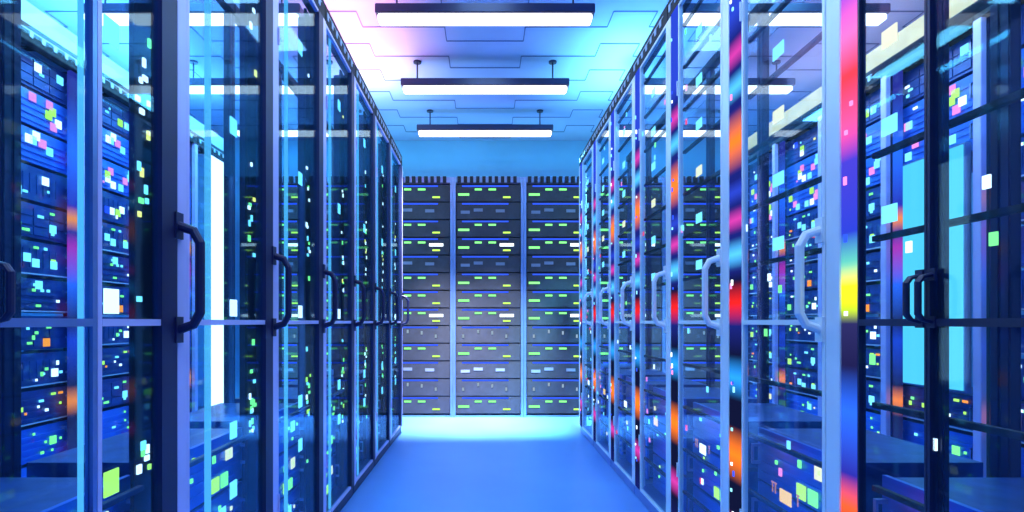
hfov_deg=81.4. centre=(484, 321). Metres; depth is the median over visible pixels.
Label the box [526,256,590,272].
server
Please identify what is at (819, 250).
shelf
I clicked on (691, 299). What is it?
server
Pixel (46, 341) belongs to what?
light
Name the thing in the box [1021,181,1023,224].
server
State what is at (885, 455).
server
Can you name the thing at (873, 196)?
server
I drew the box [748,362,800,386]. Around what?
server
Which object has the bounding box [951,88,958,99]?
light
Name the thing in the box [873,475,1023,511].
server
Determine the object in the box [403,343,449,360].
server
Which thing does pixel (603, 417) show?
server
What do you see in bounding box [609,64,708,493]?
tall cabinet
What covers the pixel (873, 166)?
server
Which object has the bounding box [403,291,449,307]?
server
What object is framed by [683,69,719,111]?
glass pane
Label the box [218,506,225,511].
light
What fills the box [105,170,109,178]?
light
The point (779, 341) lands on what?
tall cabinet
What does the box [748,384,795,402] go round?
server
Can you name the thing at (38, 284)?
light
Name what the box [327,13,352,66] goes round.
vent
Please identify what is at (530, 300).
light
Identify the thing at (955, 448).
light
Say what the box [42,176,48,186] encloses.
light
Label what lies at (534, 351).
server
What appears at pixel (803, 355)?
server
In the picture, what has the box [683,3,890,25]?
pendant lamp
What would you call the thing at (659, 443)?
server
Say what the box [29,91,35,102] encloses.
light
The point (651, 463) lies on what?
shelf
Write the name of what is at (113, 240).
light
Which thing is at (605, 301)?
server
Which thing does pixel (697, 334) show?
server
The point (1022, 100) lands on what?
server
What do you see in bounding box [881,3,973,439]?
tall cabinet
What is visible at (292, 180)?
equipment rack
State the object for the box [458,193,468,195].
light
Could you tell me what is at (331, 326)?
server
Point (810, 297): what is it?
server
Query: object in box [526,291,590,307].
server
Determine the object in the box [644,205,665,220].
shelf
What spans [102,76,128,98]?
vent
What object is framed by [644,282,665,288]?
shelf
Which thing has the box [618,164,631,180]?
shelf
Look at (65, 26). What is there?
ceiling panel
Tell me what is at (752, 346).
server
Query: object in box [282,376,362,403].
server
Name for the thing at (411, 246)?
server
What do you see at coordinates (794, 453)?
shelf
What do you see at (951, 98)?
light
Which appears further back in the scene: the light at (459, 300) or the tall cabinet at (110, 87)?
the light at (459, 300)
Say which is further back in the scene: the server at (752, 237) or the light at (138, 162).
the server at (752, 237)
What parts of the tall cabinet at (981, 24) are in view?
rail, post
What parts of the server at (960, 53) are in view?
ear handle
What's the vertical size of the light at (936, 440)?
0.022 m
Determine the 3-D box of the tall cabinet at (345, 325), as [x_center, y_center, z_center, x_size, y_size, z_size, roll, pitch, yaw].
[-0.901,-0.237,2.963,0.508,2.374,0.616,0,0,0]
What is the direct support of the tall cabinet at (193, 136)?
on the floor
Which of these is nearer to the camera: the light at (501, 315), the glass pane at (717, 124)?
the glass pane at (717, 124)
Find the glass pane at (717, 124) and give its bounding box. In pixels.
[683,120,719,153]
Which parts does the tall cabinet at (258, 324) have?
post, door, label plate, label plate, label plate, label plate, post, post trim, handle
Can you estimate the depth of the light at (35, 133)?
2.97 m
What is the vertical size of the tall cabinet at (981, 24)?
2.374 m
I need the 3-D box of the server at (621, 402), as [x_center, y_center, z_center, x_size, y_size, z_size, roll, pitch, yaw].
[1.063,0.613,4.199,0.368,0.168,0.500,0,0,0]
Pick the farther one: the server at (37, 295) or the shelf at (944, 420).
the server at (37, 295)
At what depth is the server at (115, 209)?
3.63 m
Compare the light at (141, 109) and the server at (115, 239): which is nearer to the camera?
the light at (141, 109)
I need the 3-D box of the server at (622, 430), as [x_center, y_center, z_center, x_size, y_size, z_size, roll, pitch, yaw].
[1.063,0.798,4.199,0.368,0.168,0.500,0,0,0]
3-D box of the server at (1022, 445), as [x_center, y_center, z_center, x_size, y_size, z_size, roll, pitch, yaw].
[2.408,0.612,2.345,0.368,0.168,0.500,0,0,0]
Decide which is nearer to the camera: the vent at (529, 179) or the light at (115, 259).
the light at (115, 259)
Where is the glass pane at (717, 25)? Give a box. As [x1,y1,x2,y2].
[683,19,719,68]
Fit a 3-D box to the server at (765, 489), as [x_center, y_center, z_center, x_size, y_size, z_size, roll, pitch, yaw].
[1.063,0.613,1.727,0.368,0.168,0.500,0,0,0]
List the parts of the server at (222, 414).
ear handle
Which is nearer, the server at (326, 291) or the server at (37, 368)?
the server at (37, 368)
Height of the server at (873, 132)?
0.168 m
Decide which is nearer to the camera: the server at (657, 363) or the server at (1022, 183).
the server at (1022, 183)
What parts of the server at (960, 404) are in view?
ear handle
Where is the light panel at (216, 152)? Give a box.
[197,134,223,405]
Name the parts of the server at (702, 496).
ear handle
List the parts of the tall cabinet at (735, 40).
post, label plate, label plate, label plate, label plate, door, label plate, handle, post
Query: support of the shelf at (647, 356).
attached to the tall cabinet at (654, 501)
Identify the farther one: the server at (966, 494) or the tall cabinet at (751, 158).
the tall cabinet at (751, 158)
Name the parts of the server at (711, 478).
ear handle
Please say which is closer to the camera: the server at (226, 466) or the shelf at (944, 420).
the shelf at (944, 420)
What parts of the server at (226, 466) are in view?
ear handle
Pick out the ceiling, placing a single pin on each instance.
(623, 27)
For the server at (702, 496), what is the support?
in the tall cabinet at (676, 8)
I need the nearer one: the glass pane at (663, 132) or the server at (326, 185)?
the glass pane at (663, 132)
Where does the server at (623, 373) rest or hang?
in the tall cabinet at (602, 446)
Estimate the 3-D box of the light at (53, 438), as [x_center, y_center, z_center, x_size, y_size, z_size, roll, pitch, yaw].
[-2.244,0.612,3.091,0.004,0.042,0.045,0,0,0]
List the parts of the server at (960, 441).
ear handle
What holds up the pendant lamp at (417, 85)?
hanging from the ceiling
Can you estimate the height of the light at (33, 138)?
0.042 m
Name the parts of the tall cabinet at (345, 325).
post, rail, post, door, rail, post, post trim, handle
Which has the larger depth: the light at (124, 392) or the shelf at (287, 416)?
the light at (124, 392)
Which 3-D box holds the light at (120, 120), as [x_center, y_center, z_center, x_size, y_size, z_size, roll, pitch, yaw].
[-2.244,-1.224,3.659,0.004,0.042,0.045,0,0,0]
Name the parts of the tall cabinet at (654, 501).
post, rail, label plate, label plate, label plate, label plate, label plate, door, label plate, handle, post, rail, post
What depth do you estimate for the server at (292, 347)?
5.94 m
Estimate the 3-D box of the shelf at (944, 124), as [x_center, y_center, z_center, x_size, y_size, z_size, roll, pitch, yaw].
[0.847,-0.360,1.058,0.014,0.012,0.470,0,0,0]
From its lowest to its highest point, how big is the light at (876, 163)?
0.042 m
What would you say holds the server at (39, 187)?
in the tall cabinet at (31, 37)
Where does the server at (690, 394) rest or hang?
in the tall cabinet at (654, 501)
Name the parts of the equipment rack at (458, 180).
post, panel, post, post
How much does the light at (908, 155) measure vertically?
0.042 m
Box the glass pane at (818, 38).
[748,32,821,99]
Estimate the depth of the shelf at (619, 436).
3.58 m
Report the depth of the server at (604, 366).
4.62 m
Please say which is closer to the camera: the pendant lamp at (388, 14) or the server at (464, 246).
the pendant lamp at (388, 14)
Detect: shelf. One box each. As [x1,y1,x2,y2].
[84,485,143,511]
[190,432,253,466]
[279,405,310,423]
[326,389,344,399]
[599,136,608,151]
[599,162,608,175]
[599,189,608,200]
[599,215,608,224]
[599,419,608,428]
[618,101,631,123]
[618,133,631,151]
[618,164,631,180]
[618,196,631,208]
[618,227,631,237]
[618,258,631,265]
[618,350,631,353]
[618,378,631,385]
[618,406,631,416]
[618,435,631,447]
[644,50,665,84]
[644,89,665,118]
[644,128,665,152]
[644,166,665,186]
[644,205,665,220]
[644,243,665,254]
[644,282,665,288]
[644,355,665,361]
[644,389,665,400]
[644,423,665,438]
[644,457,665,477]
[683,0,703,26]
[683,170,719,195]
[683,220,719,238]
[683,270,719,280]
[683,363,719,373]
[683,405,719,423]
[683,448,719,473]
[683,490,710,511]
[748,0,791,43]
[748,176,821,211]
[748,248,821,267]
[748,376,821,395]
[748,432,821,467]
[748,488,787,511]
[872,0,998,75]
[872,88,1023,158]
[872,203,1023,241]
[872,402,1023,440]
[872,485,923,511]
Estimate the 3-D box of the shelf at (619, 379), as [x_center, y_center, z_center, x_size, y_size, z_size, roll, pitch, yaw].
[0.847,0.360,3.530,0.014,0.012,0.470,0,0,0]
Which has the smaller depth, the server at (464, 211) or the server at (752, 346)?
the server at (752, 346)
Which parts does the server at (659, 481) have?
ear handle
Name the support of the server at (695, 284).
in the equipment rack at (689, 180)
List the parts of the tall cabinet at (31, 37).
rail, post, post trim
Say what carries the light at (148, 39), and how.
attached to the tall cabinet at (158, 325)
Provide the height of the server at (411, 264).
0.168 m
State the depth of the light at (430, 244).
5.94 m
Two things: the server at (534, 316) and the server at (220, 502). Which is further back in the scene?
the server at (534, 316)
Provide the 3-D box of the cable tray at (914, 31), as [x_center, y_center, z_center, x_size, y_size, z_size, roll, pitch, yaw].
[2.351,-1.490,3.272,0.262,0.130,3.708,0,0,0]
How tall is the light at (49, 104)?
0.042 m
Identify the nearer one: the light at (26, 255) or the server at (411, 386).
the light at (26, 255)
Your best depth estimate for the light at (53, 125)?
3.09 m
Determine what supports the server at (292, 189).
in the equipment rack at (292, 180)
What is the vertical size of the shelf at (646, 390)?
0.012 m
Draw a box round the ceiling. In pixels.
[26,0,923,140]
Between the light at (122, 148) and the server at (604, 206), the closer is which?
the light at (122, 148)
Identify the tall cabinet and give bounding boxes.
[0,0,204,511]
[12,0,291,511]
[21,19,84,449]
[102,72,128,106]
[190,130,197,411]
[216,0,336,511]
[232,4,365,511]
[280,64,384,493]
[326,106,398,465]
[389,136,408,446]
[579,134,646,446]
[592,105,665,465]
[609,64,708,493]
[632,3,759,511]
[667,0,776,511]
[722,0,999,511]
[748,134,790,395]
[772,104,880,406]
[818,63,881,416]
[826,0,1023,511]
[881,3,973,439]
[973,0,989,476]
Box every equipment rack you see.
[282,176,297,184]
[326,176,356,184]
[403,176,452,416]
[453,176,523,416]
[524,176,591,416]
[587,176,664,372]
[653,176,719,372]
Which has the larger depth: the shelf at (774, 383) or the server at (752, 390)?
the server at (752, 390)
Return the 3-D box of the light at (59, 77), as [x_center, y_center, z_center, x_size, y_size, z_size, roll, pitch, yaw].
[-2.244,-1.275,3.141,0.004,0.042,0.045,0,0,0]
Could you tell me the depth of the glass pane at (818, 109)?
1.66 m
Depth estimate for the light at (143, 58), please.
1.33 m
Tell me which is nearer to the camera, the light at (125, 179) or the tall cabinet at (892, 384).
the tall cabinet at (892, 384)
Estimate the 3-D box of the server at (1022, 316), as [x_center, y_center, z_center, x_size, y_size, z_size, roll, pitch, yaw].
[2.408,0.054,2.345,0.368,0.168,0.500,0,0,0]
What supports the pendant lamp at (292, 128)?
hanging from the ceiling
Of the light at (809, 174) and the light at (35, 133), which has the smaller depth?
the light at (35, 133)
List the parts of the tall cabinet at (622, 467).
post, rail, door, handle, rail, post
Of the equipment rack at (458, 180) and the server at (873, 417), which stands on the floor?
the equipment rack at (458, 180)
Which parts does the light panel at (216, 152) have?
light panel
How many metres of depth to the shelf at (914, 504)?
1.21 m
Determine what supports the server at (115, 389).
in the tall cabinet at (110, 87)
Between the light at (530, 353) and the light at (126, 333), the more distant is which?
the light at (530, 353)
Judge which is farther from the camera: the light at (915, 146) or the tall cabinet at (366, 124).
the tall cabinet at (366, 124)
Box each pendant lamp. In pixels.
[84,0,303,25]
[190,60,333,93]
[237,109,361,136]
[375,0,594,25]
[401,60,568,93]
[417,109,552,136]
[604,110,719,136]
[645,60,794,93]
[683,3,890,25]
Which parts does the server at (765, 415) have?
ear handle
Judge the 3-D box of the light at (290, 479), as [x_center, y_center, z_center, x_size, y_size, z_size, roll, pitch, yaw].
[-0.798,0.663,2.441,0.004,0.042,0.045,0,0,0]
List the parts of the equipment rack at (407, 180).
panel, post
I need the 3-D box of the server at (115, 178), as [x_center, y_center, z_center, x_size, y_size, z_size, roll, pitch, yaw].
[-2.408,-0.876,3.581,0.368,0.168,0.500,0,0,0]
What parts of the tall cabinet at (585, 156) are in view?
post, rail, door, handle, post, rail, post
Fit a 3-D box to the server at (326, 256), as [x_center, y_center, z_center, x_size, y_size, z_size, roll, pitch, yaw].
[-1.377,-0.581,6.145,0.645,0.168,0.410,0,0,0]
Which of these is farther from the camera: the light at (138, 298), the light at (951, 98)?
the light at (951, 98)
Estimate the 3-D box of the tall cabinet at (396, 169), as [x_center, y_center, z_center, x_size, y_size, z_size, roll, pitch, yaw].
[-0.901,-0.237,4.817,0.508,2.374,0.616,0,0,0]
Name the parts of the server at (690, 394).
ear handle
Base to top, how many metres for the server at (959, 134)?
0.168 m
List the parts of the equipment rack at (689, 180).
post, panel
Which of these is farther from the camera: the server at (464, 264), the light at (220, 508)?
the server at (464, 264)
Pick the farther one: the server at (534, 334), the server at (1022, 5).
the server at (534, 334)
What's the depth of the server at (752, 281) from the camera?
4.96 m
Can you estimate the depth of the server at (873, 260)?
3.45 m
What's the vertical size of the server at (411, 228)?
0.168 m
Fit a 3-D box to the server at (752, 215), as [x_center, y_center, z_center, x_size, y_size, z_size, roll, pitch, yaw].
[2.408,-0.876,4.817,0.368,0.168,0.500,0,0,0]
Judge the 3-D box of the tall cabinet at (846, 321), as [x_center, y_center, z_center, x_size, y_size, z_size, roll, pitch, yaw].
[1.017,-0.237,1.109,0.475,2.374,0.616,0,0,0]
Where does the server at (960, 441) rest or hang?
in the tall cabinet at (892, 384)
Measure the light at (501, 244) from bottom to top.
0.030 m
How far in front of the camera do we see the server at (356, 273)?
5.94 m
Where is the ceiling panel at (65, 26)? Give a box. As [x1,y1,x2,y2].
[45,0,923,137]
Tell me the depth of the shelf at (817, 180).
1.66 m
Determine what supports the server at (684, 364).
attached to the tall cabinet at (676, 8)
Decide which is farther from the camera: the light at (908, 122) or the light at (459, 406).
the light at (459, 406)
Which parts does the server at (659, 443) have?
ear handle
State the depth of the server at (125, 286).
3.96 m
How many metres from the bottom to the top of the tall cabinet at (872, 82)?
2.374 m
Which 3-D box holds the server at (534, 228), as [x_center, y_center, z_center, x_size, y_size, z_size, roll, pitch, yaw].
[0.738,-0.934,6.145,0.645,0.168,0.410,0,0,0]
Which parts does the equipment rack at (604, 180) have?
panel, post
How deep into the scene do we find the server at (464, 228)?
5.94 m
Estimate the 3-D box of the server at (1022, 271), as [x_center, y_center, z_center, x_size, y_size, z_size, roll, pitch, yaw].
[2.408,-0.132,2.345,0.368,0.168,0.500,0,0,0]
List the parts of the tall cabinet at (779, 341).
post trim, post, rail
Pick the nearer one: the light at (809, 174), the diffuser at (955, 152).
the diffuser at (955, 152)
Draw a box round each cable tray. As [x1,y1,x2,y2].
[21,0,223,154]
[748,0,1023,153]
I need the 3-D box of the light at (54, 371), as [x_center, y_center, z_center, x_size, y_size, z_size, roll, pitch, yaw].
[-2.244,0.264,3.104,0.004,0.042,0.045,0,0,0]
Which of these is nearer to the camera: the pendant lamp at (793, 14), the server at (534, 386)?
the pendant lamp at (793, 14)
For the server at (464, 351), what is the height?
0.168 m
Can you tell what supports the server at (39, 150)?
in the tall cabinet at (31, 37)
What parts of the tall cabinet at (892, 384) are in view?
post trim, post, light panel, rail, light panel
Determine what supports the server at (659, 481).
in the tall cabinet at (654, 501)
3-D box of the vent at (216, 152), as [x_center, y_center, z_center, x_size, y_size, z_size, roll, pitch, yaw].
[-2.176,-1.381,4.802,0.004,0.032,0.528,0,0,0]
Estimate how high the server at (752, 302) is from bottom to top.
0.168 m
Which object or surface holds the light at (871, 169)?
attached to the server at (873, 166)
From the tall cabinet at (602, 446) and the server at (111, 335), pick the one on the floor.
the tall cabinet at (602, 446)
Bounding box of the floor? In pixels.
[340,411,649,511]
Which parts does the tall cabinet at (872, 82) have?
post trim, rail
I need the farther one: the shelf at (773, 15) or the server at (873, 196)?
the server at (873, 196)
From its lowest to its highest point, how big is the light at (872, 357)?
0.022 m
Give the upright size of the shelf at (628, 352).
0.012 m
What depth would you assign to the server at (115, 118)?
3.62 m
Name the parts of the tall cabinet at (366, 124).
post, rail, door, post, rail, post trim, handle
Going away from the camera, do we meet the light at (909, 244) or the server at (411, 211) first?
the light at (909, 244)
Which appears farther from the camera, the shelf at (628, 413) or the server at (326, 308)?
the server at (326, 308)
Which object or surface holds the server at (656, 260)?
in the equipment rack at (604, 180)
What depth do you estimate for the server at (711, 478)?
2.38 m
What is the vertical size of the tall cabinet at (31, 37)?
2.374 m
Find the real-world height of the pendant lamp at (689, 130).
0.235 m
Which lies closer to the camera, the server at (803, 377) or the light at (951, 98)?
the light at (951, 98)
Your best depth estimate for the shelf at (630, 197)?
3.56 m
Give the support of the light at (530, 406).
attached to the server at (534, 404)
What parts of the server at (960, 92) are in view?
ear handle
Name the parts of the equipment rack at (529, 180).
post, panel, post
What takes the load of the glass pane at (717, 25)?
attached to the tall cabinet at (676, 8)
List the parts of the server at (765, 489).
ear handle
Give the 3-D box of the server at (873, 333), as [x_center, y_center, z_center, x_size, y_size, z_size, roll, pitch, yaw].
[2.408,0.054,3.581,0.368,0.168,0.500,0,0,0]
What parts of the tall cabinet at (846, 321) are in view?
post, label plate, label plate, label plate, door, handle, handle, door, post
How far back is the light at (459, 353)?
5.94 m
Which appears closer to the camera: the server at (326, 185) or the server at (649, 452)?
the server at (649, 452)
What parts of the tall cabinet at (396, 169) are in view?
post, door, rail, post trim, handle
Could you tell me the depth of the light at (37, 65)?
2.99 m
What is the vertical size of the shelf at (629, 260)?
0.012 m
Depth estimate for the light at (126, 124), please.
3.72 m
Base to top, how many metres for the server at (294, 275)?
0.168 m
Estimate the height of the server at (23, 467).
0.168 m
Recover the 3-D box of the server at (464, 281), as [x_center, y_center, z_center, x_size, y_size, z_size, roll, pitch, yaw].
[0.033,-0.404,6.145,0.645,0.168,0.410,0,0,0]
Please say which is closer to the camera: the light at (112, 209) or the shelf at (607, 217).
the light at (112, 209)
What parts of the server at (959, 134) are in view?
ear handle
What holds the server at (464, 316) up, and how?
in the equipment rack at (458, 180)
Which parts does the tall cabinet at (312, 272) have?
rail, post, door, label plate, label plate, label plate, label plate, label plate, post, rail, post trim, handle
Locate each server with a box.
[0,475,129,511]
[21,48,66,105]
[21,86,66,140]
[21,124,66,174]
[21,163,66,209]
[21,201,66,243]
[21,239,66,278]
[21,278,66,312]
[21,316,66,349]
[21,351,66,388]
[21,385,66,426]
[21,420,66,464]
[21,464,26,476]
[24,347,128,376]
[27,427,244,510]
[31,254,128,284]
[44,376,128,408]
[45,222,128,255]
[50,405,128,438]
[53,285,128,313]
[54,191,128,226]
[56,159,128,197]
[59,127,128,168]
[60,96,128,139]
[102,317,128,344]
[102,344,128,346]
[104,285,128,287]
[190,402,303,453]
[190,481,244,511]
[235,387,338,423]
[237,443,303,498]
[280,486,303,511]
[282,185,297,202]
[282,203,297,219]
[282,220,297,237]
[282,238,297,255]
[282,256,297,272]
[282,273,297,290]
[282,291,297,307]
[282,308,297,324]
[282,326,297,342]
[282,343,297,360]
[282,361,297,377]
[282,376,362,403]
[282,378,297,383]
[294,420,338,454]
[295,454,338,494]
[326,185,356,202]
[326,203,356,219]
[326,220,356,237]
[326,238,356,255]
[326,256,356,272]
[326,273,356,290]
[326,291,356,307]
[326,308,356,320]
[326,326,356,342]
[326,343,356,360]
[326,369,379,384]
[331,404,362,429]
[332,433,362,461]
[403,185,449,202]
[403,203,449,219]
[403,220,449,237]
[403,238,449,255]
[403,256,449,272]
[403,273,449,290]
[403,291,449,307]
[403,308,449,324]
[403,326,449,342]
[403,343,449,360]
[403,361,449,377]
[403,378,449,395]
[403,396,449,413]
[456,185,519,202]
[456,203,519,219]
[456,220,519,237]
[456,238,519,255]
[456,256,519,272]
[456,273,519,290]
[456,291,519,307]
[456,308,519,324]
[456,326,519,342]
[456,343,519,360]
[456,361,519,377]
[456,378,519,395]
[456,396,519,413]
[526,185,590,202]
[526,203,590,219]
[526,220,590,237]
[526,238,590,255]
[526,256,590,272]
[526,273,590,290]
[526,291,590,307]
[526,308,590,324]
[526,326,590,342]
[526,343,590,360]
[526,361,590,377]
[526,378,590,395]
[526,396,590,413]
[588,363,645,388]
[588,388,608,412]
[588,412,608,436]
[590,185,660,202]
[590,220,660,237]
[590,273,660,290]
[590,343,660,360]
[601,203,660,219]
[601,238,660,255]
[601,256,660,272]
[601,308,660,324]
[601,326,660,342]
[601,361,660,371]
[602,291,660,307]
[603,369,665,399]
[603,393,629,426]
[603,417,629,454]
[622,376,705,413]
[622,404,653,446]
[622,433,656,479]
[648,387,756,434]
[648,420,698,474]
[648,454,698,511]
[659,238,719,255]
[659,273,719,290]
[659,343,719,360]
[660,185,719,202]
[683,203,719,219]
[683,220,719,237]
[683,256,719,272]
[683,291,719,307]
[683,308,719,324]
[683,326,719,342]
[683,361,719,377]
[685,378,719,387]
[687,402,821,466]
[687,443,766,511]
[687,486,719,511]
[748,153,790,184]
[748,176,771,206]
[748,203,794,228]
[748,224,796,250]
[748,247,794,272]
[748,271,812,294]
[748,295,814,315]
[748,318,771,339]
[748,340,817,362]
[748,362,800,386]
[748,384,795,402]
[751,427,982,511]
[751,481,816,511]
[785,125,817,165]
[785,153,817,190]
[785,184,817,215]
[785,208,817,240]
[785,238,817,265]
[785,263,817,290]
[785,290,817,315]
[785,318,814,341]
[785,343,873,369]
[785,368,817,396]
[785,393,817,415]
[866,88,909,127]
[866,121,880,158]
[866,157,880,190]
[866,186,880,221]
[866,219,880,253]
[866,251,880,284]
[866,284,880,313]
[866,317,880,345]
[866,347,880,378]
[866,377,912,411]
[866,408,919,433]
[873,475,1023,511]
[903,34,972,105]
[903,74,972,139]
[903,120,972,172]
[903,385,1023,431]
[903,420,972,459]
[1021,3,1023,48]
[1021,48,1023,88]
[1021,99,1023,137]
[1021,137,1023,181]
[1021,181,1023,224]
[1021,226,1023,266]
[1021,270,1023,310]
[1021,315,1023,354]
[1021,359,1023,398]
[1021,401,1023,443]
[1021,444,1023,476]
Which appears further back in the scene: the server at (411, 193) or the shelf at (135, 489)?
the server at (411, 193)
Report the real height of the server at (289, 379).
0.168 m
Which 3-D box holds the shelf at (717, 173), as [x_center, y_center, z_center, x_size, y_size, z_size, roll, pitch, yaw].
[0.847,-0.540,2.294,0.014,0.012,0.470,0,0,0]
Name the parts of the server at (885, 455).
ear handle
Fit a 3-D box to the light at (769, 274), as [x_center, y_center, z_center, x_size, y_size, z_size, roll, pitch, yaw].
[0.822,-0.129,1.721,0.004,0.022,0.014,0,0,0]
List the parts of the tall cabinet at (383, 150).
rail, post, post, door, rail, handle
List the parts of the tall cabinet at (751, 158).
post, rail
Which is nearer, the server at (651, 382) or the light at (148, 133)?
the light at (148, 133)
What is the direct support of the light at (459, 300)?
attached to the server at (464, 299)
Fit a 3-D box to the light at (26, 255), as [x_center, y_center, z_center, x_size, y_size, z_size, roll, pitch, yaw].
[-2.244,-0.318,2.916,0.004,0.042,0.045,0,0,0]
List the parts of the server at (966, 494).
ear handle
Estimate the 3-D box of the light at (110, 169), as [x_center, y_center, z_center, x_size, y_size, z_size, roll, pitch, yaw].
[-2.244,-0.903,3.568,0.004,0.042,0.045,0,0,0]
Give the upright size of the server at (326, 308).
0.168 m
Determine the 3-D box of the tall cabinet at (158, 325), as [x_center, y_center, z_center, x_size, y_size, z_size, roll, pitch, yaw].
[-0.901,-0.237,1.109,0.508,2.374,0.616,0,0,0]
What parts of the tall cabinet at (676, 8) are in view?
post, rail, label plate, label plate, label plate, label plate, label plate, label plate, door, label plate, handle, post, rail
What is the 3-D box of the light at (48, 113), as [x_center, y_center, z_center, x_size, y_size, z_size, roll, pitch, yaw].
[-2.244,-1.062,3.061,0.004,0.042,0.045,0,0,0]
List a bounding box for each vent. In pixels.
[21,25,76,65]
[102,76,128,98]
[199,139,223,157]
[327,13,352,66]
[357,71,373,107]
[377,110,389,137]
[403,176,449,182]
[456,176,519,182]
[526,176,590,182]
[579,140,590,162]
[592,113,606,140]
[601,176,660,182]
[610,73,629,110]
[633,16,662,70]
[683,176,719,182]
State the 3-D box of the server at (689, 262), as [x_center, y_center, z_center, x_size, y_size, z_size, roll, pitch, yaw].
[2.147,-0.581,6.145,0.645,0.168,0.410,0,0,0]
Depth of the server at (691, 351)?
5.94 m
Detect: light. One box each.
[23,252,30,261]
[25,133,32,142]
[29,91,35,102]
[30,135,36,145]
[32,258,39,267]
[33,130,38,139]
[34,62,41,73]
[35,281,42,288]
[38,139,45,148]
[40,139,46,149]
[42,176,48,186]
[43,338,49,346]
[45,110,51,120]
[46,100,52,110]
[46,147,52,156]
[49,108,55,117]
[49,225,56,233]
[50,122,56,132]
[50,261,56,269]
[50,435,56,444]
[51,368,57,376]
[55,119,61,129]
[57,75,62,85]
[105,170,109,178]
[105,175,110,182]
[105,206,109,213]
[105,233,109,240]
[106,135,110,142]
[108,167,113,175]
[110,207,114,214]
[111,181,115,189]
[111,238,115,245]
[113,257,117,263]
[115,209,120,216]
[118,118,122,127]
[118,184,122,191]
[119,206,123,213]
[120,146,124,154]
[122,390,126,397]
[123,177,127,185]
[123,241,127,248]
[124,122,128,130]
[124,331,128,337]
[135,94,140,101]
[136,296,141,301]
[136,464,141,474]
[137,161,140,170]
[138,197,143,203]
[139,107,144,114]
[140,167,143,176]
[140,440,145,450]
[142,57,145,67]
[144,185,147,194]
[144,454,149,460]
[146,100,150,106]
[146,131,150,140]
[146,444,149,453]
[147,38,150,48]
[211,476,219,493]
[212,455,215,463]
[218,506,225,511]
[220,471,227,488]
[225,447,232,460]
[288,243,297,245]
[288,477,292,489]
[291,420,294,431]
[291,457,294,468]
[429,243,442,245]
[429,314,442,316]
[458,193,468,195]
[458,246,468,248]
[458,299,468,301]
[458,352,468,354]
[458,405,468,407]
[500,243,513,245]
[500,314,513,316]
[529,193,539,195]
[529,246,539,248]
[529,299,539,301]
[529,352,539,354]
[529,405,539,407]
[714,486,718,499]
[767,273,770,280]
[778,285,781,292]
[778,468,781,476]
[787,440,790,449]
[796,483,805,501]
[797,460,801,468]
[807,172,811,178]
[808,488,817,508]
[809,187,813,193]
[814,465,821,481]
[843,177,846,184]
[843,234,846,242]
[866,135,871,144]
[869,167,874,175]
[869,203,873,210]
[869,354,875,364]
[869,395,873,402]
[870,332,875,338]
[871,105,875,114]
[874,161,879,168]
[905,152,911,161]
[905,241,912,252]
[906,120,911,130]
[912,142,918,148]
[935,439,937,450]
[949,84,955,95]
[949,96,954,106]
[949,134,955,144]
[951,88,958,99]
[952,103,959,115]
[952,445,959,455]
[958,95,966,106]
[960,43,968,55]
[982,174,990,189]
[989,231,998,245]
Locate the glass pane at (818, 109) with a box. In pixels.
[748,104,821,155]
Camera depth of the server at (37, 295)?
3.04 m
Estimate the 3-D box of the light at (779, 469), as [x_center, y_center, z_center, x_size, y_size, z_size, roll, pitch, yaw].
[0.822,0.418,1.656,0.004,0.022,0.014,0,0,0]
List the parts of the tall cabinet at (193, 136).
post, rail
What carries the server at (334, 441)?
in the tall cabinet at (345, 325)
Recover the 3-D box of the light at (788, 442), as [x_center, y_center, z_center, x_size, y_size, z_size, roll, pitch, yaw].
[0.822,0.333,1.611,0.004,0.022,0.014,0,0,0]
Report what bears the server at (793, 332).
in the tall cabinet at (779, 341)
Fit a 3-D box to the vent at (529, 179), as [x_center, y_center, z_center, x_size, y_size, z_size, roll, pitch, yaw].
[0.738,-1.425,5.964,0.645,0.060,0.052,0,0,0]
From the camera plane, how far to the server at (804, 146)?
4.21 m
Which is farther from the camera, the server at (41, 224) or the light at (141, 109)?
the server at (41, 224)
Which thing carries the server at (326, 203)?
in the equipment rack at (331, 176)
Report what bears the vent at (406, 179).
attached to the equipment rack at (407, 180)
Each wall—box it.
[21,313,62,351]
[102,141,878,405]
[971,172,1023,386]
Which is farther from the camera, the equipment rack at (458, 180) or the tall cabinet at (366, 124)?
the equipment rack at (458, 180)
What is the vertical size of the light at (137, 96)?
0.012 m
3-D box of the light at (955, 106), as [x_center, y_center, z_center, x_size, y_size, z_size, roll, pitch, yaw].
[2.244,-1.012,2.832,0.004,0.042,0.045,0,0,0]
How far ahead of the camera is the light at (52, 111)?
3.08 m
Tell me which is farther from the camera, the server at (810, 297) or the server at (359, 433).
the server at (810, 297)
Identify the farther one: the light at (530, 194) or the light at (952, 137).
the light at (530, 194)
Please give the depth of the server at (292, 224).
5.94 m
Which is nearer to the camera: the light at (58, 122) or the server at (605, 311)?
the light at (58, 122)
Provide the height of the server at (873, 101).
0.168 m
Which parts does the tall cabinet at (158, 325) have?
post, handle, door, label plate, label plate, label plate, door, post, post trim, handle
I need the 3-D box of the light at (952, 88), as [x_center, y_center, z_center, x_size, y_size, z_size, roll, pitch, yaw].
[2.244,-1.116,2.861,0.004,0.042,0.045,0,0,0]
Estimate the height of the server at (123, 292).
0.168 m
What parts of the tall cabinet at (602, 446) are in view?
post, rail, door, handle, post, rail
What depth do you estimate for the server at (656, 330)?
5.94 m
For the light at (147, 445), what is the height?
0.020 m
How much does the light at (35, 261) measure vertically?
0.042 m
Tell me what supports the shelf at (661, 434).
attached to the tall cabinet at (654, 501)
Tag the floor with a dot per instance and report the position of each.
(435, 464)
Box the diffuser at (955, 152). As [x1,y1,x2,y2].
[949,144,962,390]

